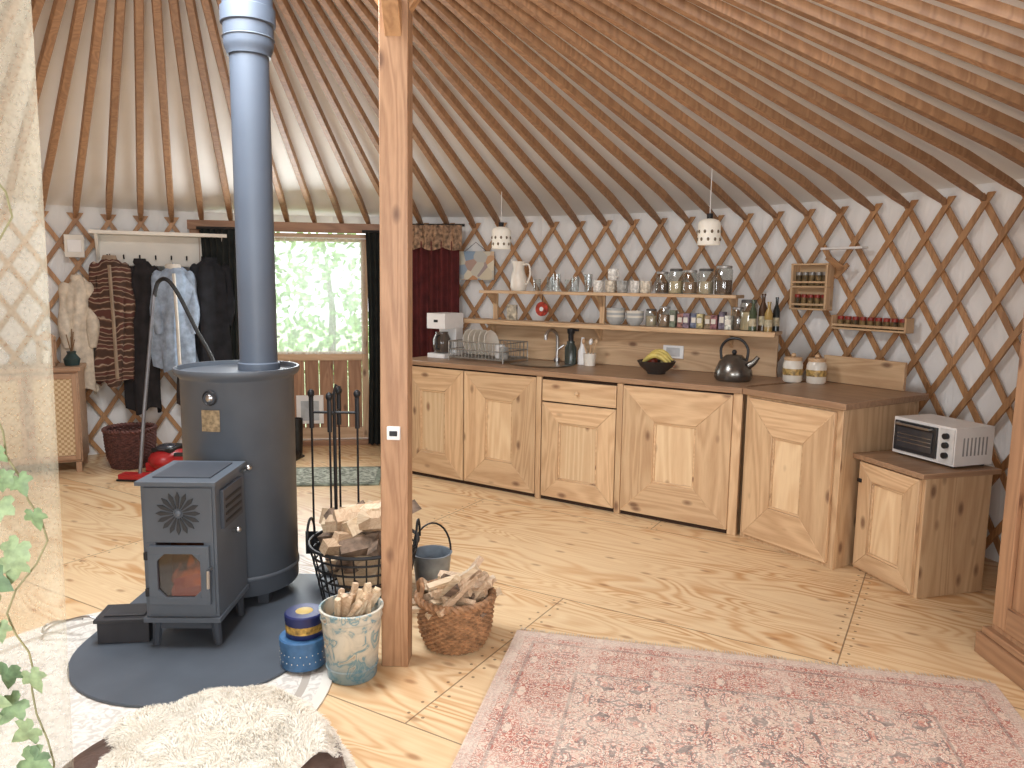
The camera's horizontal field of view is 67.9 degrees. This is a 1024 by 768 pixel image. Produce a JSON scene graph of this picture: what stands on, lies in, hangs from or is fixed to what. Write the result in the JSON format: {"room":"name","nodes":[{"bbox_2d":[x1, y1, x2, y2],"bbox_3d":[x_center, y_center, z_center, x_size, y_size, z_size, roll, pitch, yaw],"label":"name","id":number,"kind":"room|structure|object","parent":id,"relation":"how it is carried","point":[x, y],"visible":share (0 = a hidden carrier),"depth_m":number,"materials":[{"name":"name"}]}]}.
{"room":"traditional dwelling","nodes":[
{"label":"traditional dwelling","id":0,"kind":"room"},
{"bbox_2d":[0,444,1023,767],"bbox_3d":[-1.314,1.143,3.030,8.400,0.100,8.395,1,8,0],"label":"floor","id":1,"kind":"structure","parent":0,"point":[561,567],"depth_m":3.73,"materials":[{"name":"brown wood"}]},
{"bbox_2d":[0,363,88,471],"bbox_3d":[-3.718,0.269,5.883,0.750,0.820,0.390,-2,8,-22],"label":"base cabinet","id":2,"kind":"object","parent":1,"relation":"on","point":[43,410],"visible":1,"depth_m":5.77,"materials":[{"name":"brown wood"}]},
{"bbox_2d":[35,326,57,366],"bbox_3d":[-3.567,-0.289,5.819,0.120,0.303,0.120,-2,8,-22],"label":"wooden lantern","id":3,"kind":"object","parent":2,"relation":"on","point":[45,355],"visible":1,"depth_m":5.80,"materials":[{"name":"wood"}]},
{"bbox_2d":[63,329,80,365],"bbox_3d":[-3.417,-0.285,5.889,0.120,0.281,0.120,1,8,0],"label":"vase","id":4,"kind":"object","parent":2,"relation":"on","point":[71,359],"visible":1,"depth_m":5.87,"materials":[{"name":"teal ceramic"}]},
{"bbox_2d":[101,422,157,469],"bbox_3d":[-3.056,0.495,6.094,0.402,0.324,0.403,5,9,31],"label":"storage basket","id":5,"kind":"object","parent":1,"relation":"on","point":[122,446],"visible":0.85,"depth_m":5.96,"materials":[{"name":"brown wicker"}]},
{"bbox_2d":[116,277,214,481],"bbox_3d":[-2.581,-0.054,5.794,0.671,1.512,0.550,1,8,4],"label":"vacuum cleaner","id":6,"kind":"object","parent":1,"relation":"on","point":[163,454],"visible":0.66,"depth_m":5.76,"materials":[{"name":"red plastic"},{"name":"black plastic"},{"name":"metal"}]},
{"bbox_2d":[0,612,331,767],"bbox_3d":[-1.434,1.118,2.795,1.520,0.008,1.520,1,8,0],"label":"round rug","id":7,"kind":"object","parent":1,"relation":"on","point":[72,722],"visible":0.23,"depth_m":2.74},
{"bbox_2d":[67,574,343,707],"bbox_3d":[-1.283,1.047,3.259,0.940,0.012,1.220,1,8,0],"label":"plate","id":8,"kind":"object","parent":7,"relation":"on","point":[187,661],"visible":0.52,"depth_m":2.98,"materials":[{"name":"metal"}]},
{"bbox_2d":[41,603,152,643],"bbox_3d":[-1.720,0.992,3.151,0.476,0.112,0.175,0,8,-8],"label":"box","id":9,"kind":"object","parent":8,"relation":"on","point":[117,623],"visible":0.91,"depth_m":3.10,"materials":[{"name":"metal"}]},
{"bbox_2d":[134,460,251,645],"bbox_3d":[-1.303,0.702,3.167,0.350,0.698,0.401,1,8,-1],"label":"wood stove","id":10,"kind":"object","parent":8,"relation":"on","point":[195,557],"visible":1,"depth_m":3.04,"materials":[{"name":"grey paint"}]},
{"bbox_2d":[172,360,299,602],"bbox_3d":[-1.281,0.451,3.598,0.556,1.080,0.556,1,8,0],"label":"drum","id":11,"kind":"object","parent":8,"relation":"on","point":[228,413],"visible":0.78,"depth_m":3.40,"materials":[{"name":"grey paint"}]},
{"bbox_2d":[219,0,279,370],"bbox_3d":[-1.175,-1.210,3.422,0.236,2.300,0.236,4,8,24],"label":"flue pipe","id":12,"kind":"object","parent":11,"relation":"on","point":[248,26],"visible":1,"depth_m":3.39,"materials":[{"name":"grey metal"}]},
{"bbox_2d":[279,630,325,672],"bbox_3d":[-0.813,1.027,2.963,0.182,0.115,0.182,1,8,0],"label":"tin","id":13,"kind":"object","parent":8,"relation":"on","point":[309,655],"visible":0.79,"depth_m":2.89,"materials":[{"name":"blue metal"}]},
{"bbox_2d":[284,603,322,640],"bbox_3d":[-0.806,0.921,2.954,0.150,0.096,0.150,1,8,0],"label":"tin","id":14,"kind":"object","parent":13,"relation":"on","point":[303,622],"visible":0.89,"depth_m":2.90,"materials":[{"name":"blue metal"}]},
{"bbox_2d":[62,737,345,767],"bbox_3d":[-0.663,1.044,1.613,0.632,0.492,0.632,1,8,0],"label":"footstool","id":15,"kind":"object","parent":1,"relation":"on","point":[89,758],"visible":0.12,"depth_m":1.63,"materials":[{"name":"brown leather"}]},
{"bbox_2d":[96,683,357,767],"bbox_3d":[-0.610,0.856,1.718,0.639,0.298,0.470,-1,8,-16],"label":"sheepskin throw","id":16,"kind":"object","parent":15,"relation":"on","point":[262,726],"visible":0.99,"depth_m":1.65,"materials":[{"name":"beige fur"}]},
{"bbox_2d":[295,417,304,460],"bbox_3d":[-1.903,0.466,6.393,0.240,0.340,0.245,2,8,10],"label":"boots","id":17,"kind":"object","parent":1,"relation":"on","point":[298,420],"visible":0.21,"depth_m":6.41,"materials":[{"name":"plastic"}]},
{"bbox_2d":[305,384,359,574],"bbox_3d":[-0.890,0.477,3.859,0.255,0.965,0.218,-6,10,-40],"label":"fireplace tool set","id":18,"kind":"object","parent":1,"relation":"on","point":[333,399],"visible":0.62,"depth_m":3.82,"materials":[{"name":"metal"}]},
{"bbox_2d":[296,466,380,486],"bbox_3d":[-1.429,0.708,5.847,0.840,0.014,0.540,0,8,-6],"label":"door mat","id":19,"kind":"object","parent":1,"relation":"on","point":[368,475],"visible":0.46,"depth_m":5.82,"materials":[{"name":"green fabric"}]},
{"bbox_2d":[319,582,383,685],"bbox_3d":[-0.612,0.934,2.900,0.242,0.365,0.242,1,8,0],"label":"bucket","id":20,"kind":"object","parent":1,"relation":"on","point":[351,621],"visible":1,"depth_m":2.83,"materials":[{"name":"paint"}]},
{"bbox_2d":[306,499,421,600],"bbox_3d":[-0.690,0.764,3.553,0.516,0.516,0.516,1,8,0],"label":"basket","id":21,"kind":"object","parent":1,"relation":"on","point":[349,537],"visible":0.58,"depth_m":3.41,"materials":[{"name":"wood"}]},
{"bbox_2d":[374,0,420,666],"bbox_3d":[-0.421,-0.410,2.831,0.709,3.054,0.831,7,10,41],"label":"wooden post","id":22,"kind":"object","parent":1,"relation":"on","point":[395,16],"visible":1,"depth_m":2.81,"materials":[{"name":"brown wood"}]},
{"bbox_2d":[414,522,451,580],"bbox_3d":[-0.390,0.839,3.704,0.200,0.345,0.200,-2,8,-20],"label":"pail","id":23,"kind":"object","parent":1,"relation":"on","point":[429,560],"visible":0.63,"depth_m":3.66,"materials":[{"name":"metal"}]},
{"bbox_2d":[412,555,502,655],"bbox_3d":[-0.242,0.900,3.162,0.405,0.363,0.351,1,8,0],"label":"wicker basket","id":24,"kind":"object","parent":1,"relation":"on","point":[455,611],"visible":1,"depth_m":3.07,"materials":[{"name":"brown wicker"}]},
{"bbox_2d":[412,356,770,535],"bbox_3d":[0.412,0.328,5.506,2.655,0.903,0.716,6,9,33],"label":"base cabinet","id":25,"kind":"object","parent":1,"relation":"on","point":[629,440],"depth_m":5.09,"materials":[{"name":"brown wood"}]},
{"bbox_2d":[427,312,462,358],"bbox_3d":[-0.545,-0.389,6.037,0.180,0.350,0.288,6,9,33],"label":"coffee maker","id":26,"kind":"object","parent":25,"relation":"on","point":[449,324],"visible":0.96,"depth_m":5.98,"materials":[{"name":"white plastic"}]},
{"bbox_2d":[448,329,527,363],"bbox_3d":[-0.184,-0.299,5.852,0.510,0.231,0.350,6,9,33],"label":"dish rack","id":27,"kind":"object","parent":25,"relation":"on","point":[479,344],"visible":1,"depth_m":5.84,"materials":[{"name":"grey metal"}]},
{"bbox_2d":[510,360,573,367],"bbox_3d":[0.220,-0.148,5.594,0.440,0.008,0.380,6,9,33],"label":"sink","id":28,"kind":"object","parent":25,"relation":"in","point":[531,363],"visible":0.99,"depth_m":5.60,"materials":[{"name":"metal"}]},
{"bbox_2d":[544,328,564,361],"bbox_3d":[0.323,-0.289,5.716,0.092,0.258,0.187,6,9,33],"label":"tap","id":29,"kind":"object","parent":25,"relation":"on","point":[556,359],"visible":0.98,"depth_m":5.77,"materials":[{"name":"metal"}]},
{"bbox_2d":[582,339,597,365],"bbox_3d":[0.569,-0.232,5.545,0.097,0.197,0.102,-2,8,-20],"label":"pot","id":30,"kind":"object","parent":25,"relation":"on","point":[589,358],"visible":1,"depth_m":5.52,"materials":[{"name":"beige ceramic"}]},
{"bbox_2d":[463,290,781,376],"bbox_3d":[0.649,-0.404,5.573,2.540,0.532,0.197,6,9,33],"label":"wall shelf","id":31,"kind":"object","parent":25,"relation":"on","point":[622,344],"visible":0.91,"depth_m":5.50,"materials":[{"name":"brown wood"}]},
{"bbox_2d":[510,259,530,290],"bbox_3d":[0.067,-0.847,5.894,0.160,0.245,0.130,1,8,0],"label":"ceramic pitcher","id":32,"kind":"object","parent":31,"relation":"on","point":[519,282],"visible":1,"depth_m":5.85,"materials":[{"name":"white ceramic"}]},
{"bbox_2d":[536,295,547,315],"bbox_3d":[0.232,-0.607,5.876,0.110,0.166,0.029,6,9,33],"label":"ornament","id":33,"kind":"object","parent":31,"relation":"on","point":[541,307],"visible":1,"depth_m":5.87,"materials":[{"name":"red ceramic"}]},
{"bbox_2d":[507,304,732,329],"bbox_3d":[0.703,-0.492,5.504,1.801,0.120,0.072,6,9,33],"label":"packets","id":34,"kind":"object","parent":31,"relation":"on","point":[682,320],"visible":1,"depth_m":5.14,"materials":[{"name":"multicoloured paper"}]},
{"bbox_2d":[593,269,651,292],"bbox_3d":[0.791,-0.737,5.427,0.460,0.168,0.112,6,9,33],"label":"mugs","id":35,"kind":"object","parent":31,"relation":"on","point":[613,274],"visible":0.96,"depth_m":5.41,"materials":[{"name":"white ceramic"}]},
{"bbox_2d":[606,308,643,325],"bbox_3d":[0.810,-0.483,5.454,0.285,0.119,0.139,6,9,33],"label":"stacked bowls","id":36,"kind":"object","parent":31,"relation":"on","point":[615,316],"visible":1,"depth_m":5.42,"materials":[{"name":"beige ceramic"}]},
{"bbox_2d":[646,306,670,325],"label":"jars","id":37,"kind":"object","parent":31,"relation":"on","point":[663,318],"depth_m":5.30,"materials":[{"name":"clear glass"}]},
{"bbox_2d":[663,345,683,358],"bbox_3d":[1.137,-0.227,5.356,0.150,0.090,0.016,6,9,33],"label":"wall socket","id":38,"kind":"object","parent":31,"relation":"attached to","point":[677,352],"visible":0.77,"depth_m":5.34,"materials":[{"name":"white plastic"}]},
{"bbox_2d":[655,280,732,294],"label":"jars","id":39,"kind":"object","parent":31,"relation":"on","point":[722,287],"depth_m":5.11,"materials":[{"name":"clear glass"}]},
{"bbox_2d":[657,265,732,273],"label":"lids","id":40,"kind":"object","parent":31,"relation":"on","point":[719,266],"depth_m":5.10,"materials":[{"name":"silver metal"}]},
{"bbox_2d":[732,300,756,329],"label":"jars","id":41,"kind":"object","parent":31,"relation":"on","point":[741,321],"depth_m":4.97,"materials":[{"name":"clear glass"}]},
{"bbox_2d":[748,294,779,331],"bbox_3d":[1.634,-0.463,4.919,0.178,0.240,0.118,6,9,33],"label":"glass bottles","id":42,"kind":"object","parent":31,"relation":"on","point":[768,321],"visible":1,"depth_m":4.91,"materials":[{"name":"glass"}]},
{"bbox_2d":[637,349,675,373],"bbox_3d":[0.972,-0.153,5.112,0.260,0.164,0.260,6,9,33],"label":"fruit bowl","id":43,"kind":"object","parent":25,"relation":"on","point":[659,361],"visible":1,"depth_m":5.06,"materials":[{"name":"black wicker"}]},
{"bbox_2d":[714,337,759,381],"bbox_3d":[1.401,-0.160,4.793,0.236,0.274,0.238,-1,8,-13],"label":"kettle","id":44,"kind":"object","parent":25,"relation":"on","point":[734,367],"visible":1,"depth_m":4.73,"materials":[{"name":"metal"}]},
{"bbox_2d":[451,628,1023,767],"bbox_3d":[0.618,1.287,1.708,1.860,0.010,2.942,2,8,12],"label":"rug","id":45,"kind":"object","parent":1,"relation":"on","point":[553,700],"visible":1,"depth_m":2.67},
{"bbox_2d":[739,355,928,569],"bbox_3d":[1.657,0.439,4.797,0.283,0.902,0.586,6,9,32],"label":"base cabinet","id":46,"kind":"object","parent":1,"relation":"on","point":[773,380],"depth_m":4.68,"materials":[{"name":"brown wood"}]},
{"bbox_2d":[782,353,802,382],"bbox_3d":[1.761,-0.105,4.765,0.122,0.182,0.122,1,8,0],"label":"ceramic canister","id":47,"kind":"object","parent":46,"relation":"on","point":[792,371],"visible":1,"depth_m":4.72,"materials":[{"name":"white ceramic"}]},
{"bbox_2d":[806,354,826,383],"bbox_3d":[1.886,-0.095,4.706,0.122,0.182,0.122,1,8,0],"label":"ceramic canister","id":48,"kind":"object","parent":46,"relation":"on","point":[816,368],"visible":1,"depth_m":4.66,"materials":[{"name":"white ceramic"}]},
{"bbox_2d":[853,451,1001,598],"bbox_3d":[2.094,0.701,3.908,0.470,0.628,0.475,-1,8,-16],"label":"base cabinet","id":49,"kind":"object","parent":1,"relation":"on","point":[921,525],"visible":0.98,"depth_m":3.73,"materials":[{"name":"brown wood"}]},
{"bbox_2d":[892,414,994,467],"bbox_3d":[2.172,0.287,3.868,0.291,0.200,0.371,-2,8,-19],"label":"toaster oven","id":50,"kind":"object","parent":49,"relation":"on","point":[952,442],"visible":1,"depth_m":3.75,"materials":[{"name":"white metal"}]},
{"bbox_2d":[974,315,1023,689],"bbox_3d":[2.251,0.167,2.510,0.625,2.060,1.060,1,8,0],"label":"wardrobe","id":51,"kind":"object","parent":1,"relation":"on","point":[1001,644],"visible":1,"depth_m":2.98,"materials":[{"name":"brown wood"}]},
{"bbox_2d":[0,0,1023,216],"bbox_3d":[-1.282,-1.516,2.675,8.420,1.145,8.420,1,8,0],"label":"ceiling","id":52,"kind":"structure","parent":0,"point":[27,186],"depth_m":4.91,"materials":[{"name":"fabric"}]},
{"bbox_2d":[412,224,464,356],"bbox_3d":[-0.723,-0.424,6.772,0.600,1.972,0.085,2,8,8],"label":"curtain","id":53,"kind":"object","parent":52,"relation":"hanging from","point":[435,247],"visible":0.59,"depth_m":6.71,"materials":[{"name":"fabric"}]},
{"bbox_2d":[491,192,510,248],"bbox_3d":[-0.084,-1.299,6.001,0.165,0.455,0.165,1,8,0],"label":"pendant lamp","id":54,"kind":"object","parent":52,"relation":"hanging from","point":[501,235],"visible":1,"depth_m":5.96,"materials":[{"name":"ceramic"}]},
{"bbox_2d":[0,0,1023,227],"bbox_3d":[-1.282,-1.445,2.685,8.268,1.182,8.268,1,8,0],"label":"rafters","id":55,"kind":"object","parent":52,"relation":"attached to","point":[547,12],"depth_m":4.09,"materials":[{"name":"brown wood"}]},
{"bbox_2d":[696,169,721,244],"bbox_3d":[1.314,-1.173,5.037,0.165,0.495,0.165,1,8,0],"label":"pendant lamp","id":56,"kind":"object","parent":52,"relation":"hanging from","point":[709,231],"visible":1,"depth_m":5.00,"materials":[{"name":"ceramic"}]},
{"bbox_3d":[-1.373,-0.143,1.281,1.058,2.891,0.425,1,8,0],"label":"curtain","id":57,"kind":"object","parent":52,"relation":"hanging from","visible":0},
{"bbox_2d":[0,184,54,767],"bbox_3d":[-0.983,0.000,1.375,0.253,2.001,0.080,0,8,-6],"label":"ivy garland","id":58,"kind":"object","parent":57,"relation":"attached to","point":[16,555],"visible":1,"depth_m":1.44},
{"bbox_2d":[0,179,1023,562],"bbox_3d":[-1.301,0.074,2.887,8.340,2.097,8.339,1,8,0],"label":"wall","id":59,"kind":"structure","parent":0,"point":[1000,267],"depth_m":5.51,"materials":[{"name":"fabric"}]},
{"bbox_2d":[196,226,239,359],"bbox_3d":[-2.513,-0.389,6.607,0.360,1.922,0.078,-1,8,-9],"label":"door curtain","id":60,"kind":"object","parent":59,"relation":"hanging from","point":[224,251],"visible":0.34,"depth_m":6.52,"materials":[{"name":"fabric"}]},
{"bbox_2d":[187,220,379,445],"bbox_3d":[-1.977,-0.430,6.821,1.670,2.000,0.130,-1,8,-10],"label":"door frame","id":61,"kind":"structure","parent":59,"relation":"attached to","point":[306,227],"depth_m":6.68,"materials":[{"name":"brown wood"}]},
{"bbox_2d":[274,233,368,438],"bbox_3d":[-1.757,-0.415,6.845,0.910,1.850,0.098,-1,8,-10],"label":"door","id":62,"kind":"structure","parent":59,"relation":"in","point":[352,377],"depth_m":6.93,"materials":[{"name":"brown wood"}]},
{"bbox_2d":[274,236,365,265],"bbox_3d":[-1.749,-0.782,6.771,0.910,1.036,0.020,-1,8,-9],"label":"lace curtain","id":63,"kind":"object","parent":62,"relation":"hanging from","point":[274,236],"visible":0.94,"depth_m":6.71,"materials":[{"name":"white fabric"}]},
{"bbox_2d":[362,230,380,444],"bbox_3d":[-1.162,-0.403,6.834,0.340,1.922,0.078,-1,8,-9],"label":"door curtain","id":64,"kind":"object","parent":59,"relation":"hanging from","point":[372,236],"visible":0.4,"depth_m":6.82,"materials":[{"name":"fabric"}]},
{"bbox_2d":[0,191,1023,554],"bbox_3d":[-1.301,0.093,2.887,8.288,2.020,8.282,1,8,0],"label":"wall","id":65,"kind":"structure","parent":0,"point":[1002,237],"depth_m":5.28,"materials":[{"name":"white fabric"}]},
{"bbox_2d":[64,234,84,257],"bbox_3d":[-3.539,-1.115,6.145,0.140,0.180,0.065,-4,9,-30],"label":"box","id":66,"kind":"object","parent":65,"relation":"attached to","point":[73,244],"visible":1,"depth_m":6.12,"materials":[{"name":"beige paint"}]},
{"bbox_2d":[88,229,226,266],"bbox_3d":[-2.949,-1.129,6.378,1.040,0.280,0.200,-3,8,-24],"label":"coat rack","id":67,"kind":"object","parent":65,"relation":"attached to","point":[158,248],"visible":0.66,"depth_m":6.39,"materials":[{"name":"beige paint"}]},
{"bbox_2d":[57,273,99,394],"bbox_3d":[-3.482,-0.398,6.127,0.295,0.984,0.172,-3,8,-24],"label":"coat","id":68,"kind":"object","parent":67,"relation":"hanging from","point":[74,313],"visible":0.78,"depth_m":6.06,"materials":[{"name":"fabric"}]},
{"bbox_2d":[88,254,135,387],"bbox_3d":[-3.264,-0.518,6.216,0.346,1.084,0.222,-3,8,-24],"label":"coat","id":69,"kind":"object","parent":67,"relation":"hanging from","point":[112,300],"visible":0.99,"depth_m":6.16,"materials":[{"name":"brown fabric"}]},
{"bbox_2d":[124,257,161,414],"bbox_3d":[-3.090,-0.401,6.371,0.331,1.314,0.184,-3,8,-24],"label":"coat","id":70,"kind":"object","parent":67,"relation":"hanging from","point":[142,270],"visible":0.62,"depth_m":6.31,"materials":[{"name":"fabric"}]},
{"bbox_2d":[149,263,199,372],"bbox_3d":[-2.826,-0.560,6.383,0.392,0.914,0.241,0,8,-8],"label":"denim jacket","id":71,"kind":"object","parent":67,"relation":"hanging from","point":[173,338],"visible":0.84,"depth_m":6.32,"materials":[{"name":"blue fabric"}]},
{"bbox_2d":[176,270,188,404],"bbox_3d":[-2.753,-0.381,6.559,0.305,1.214,0.146,-3,8,-24],"label":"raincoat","id":72,"kind":"object","parent":67,"relation":"hanging from","point":[178,385],"visible":0.06,"depth_m":6.55,"materials":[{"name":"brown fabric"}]},
{"bbox_2d":[189,256,235,361],"bbox_3d":[-2.578,-0.590,6.555,0.403,1.014,0.231,-3,8,-24],"label":"coat","id":73,"kind":"object","parent":67,"relation":"hanging from","point":[215,292],"visible":0.81,"depth_m":6.48,"materials":[{"name":"fabric"}]},
{"bbox_2d":[459,242,494,279],"bbox_3d":[-0.322,-1.092,6.745,0.340,0.332,0.020,3,8,14],"label":"wall picture","id":74,"kind":"object","parent":65,"relation":"attached to","point":[473,265],"visible":0.86,"depth_m":6.74,"materials":[{"name":"paper"}]},
{"bbox_2d":[789,263,834,310],"bbox_3d":[2.029,-0.658,5.149,0.080,0.312,0.280,-5,9,-35],"label":"spice rack","id":75,"kind":"object","parent":65,"relation":"attached to","point":[812,284],"visible":0.99,"depth_m":5.14,"materials":[{"name":"brown wood"}]},
{"bbox_2d":[820,246,867,278],"bbox_3d":[2.156,-0.787,4.952,0.070,0.208,0.300,-4,9,-32],"label":"shelf","id":76,"kind":"object","parent":65,"relation":"attached to","point":[829,258],"visible":1,"depth_m":4.96,"materials":[{"name":"wood"}]},
{"bbox_2d":[831,315,914,333],"bbox_3d":[2.265,-0.381,4.800,0.080,0.090,0.532,-3,9,-29],"label":"spice rack","id":77,"kind":"object","parent":65,"relation":"attached to","point":[906,326],"visible":1,"depth_m":4.76,"materials":[{"name":"brown wood"}]},
{"label":"outside","id":78,"kind":"structure","parent":0,"visible":0},
{"bbox_2d":[277,326,368,426],"bbox_3d":[-1.992,-0.702,18.876,24.000,0.050,22.400,1,8,0],"label":"lawn","id":79,"kind":"structure","parent":78,"point":[343,341],"depth_m":23.31,"materials":[{"name":"green plant"}]},
{"bbox_2d":[274,232,368,382],"bbox_3d":[-3.073,-1.705,13.142,13.892,3.434,4.045,1,8,0],"label":"trees","id":80,"kind":"object","parent":79,"relation":"on","point":[330,341],"visible":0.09,"depth_m":13.14,"materials":[{"name":"green plant"}]}
]}

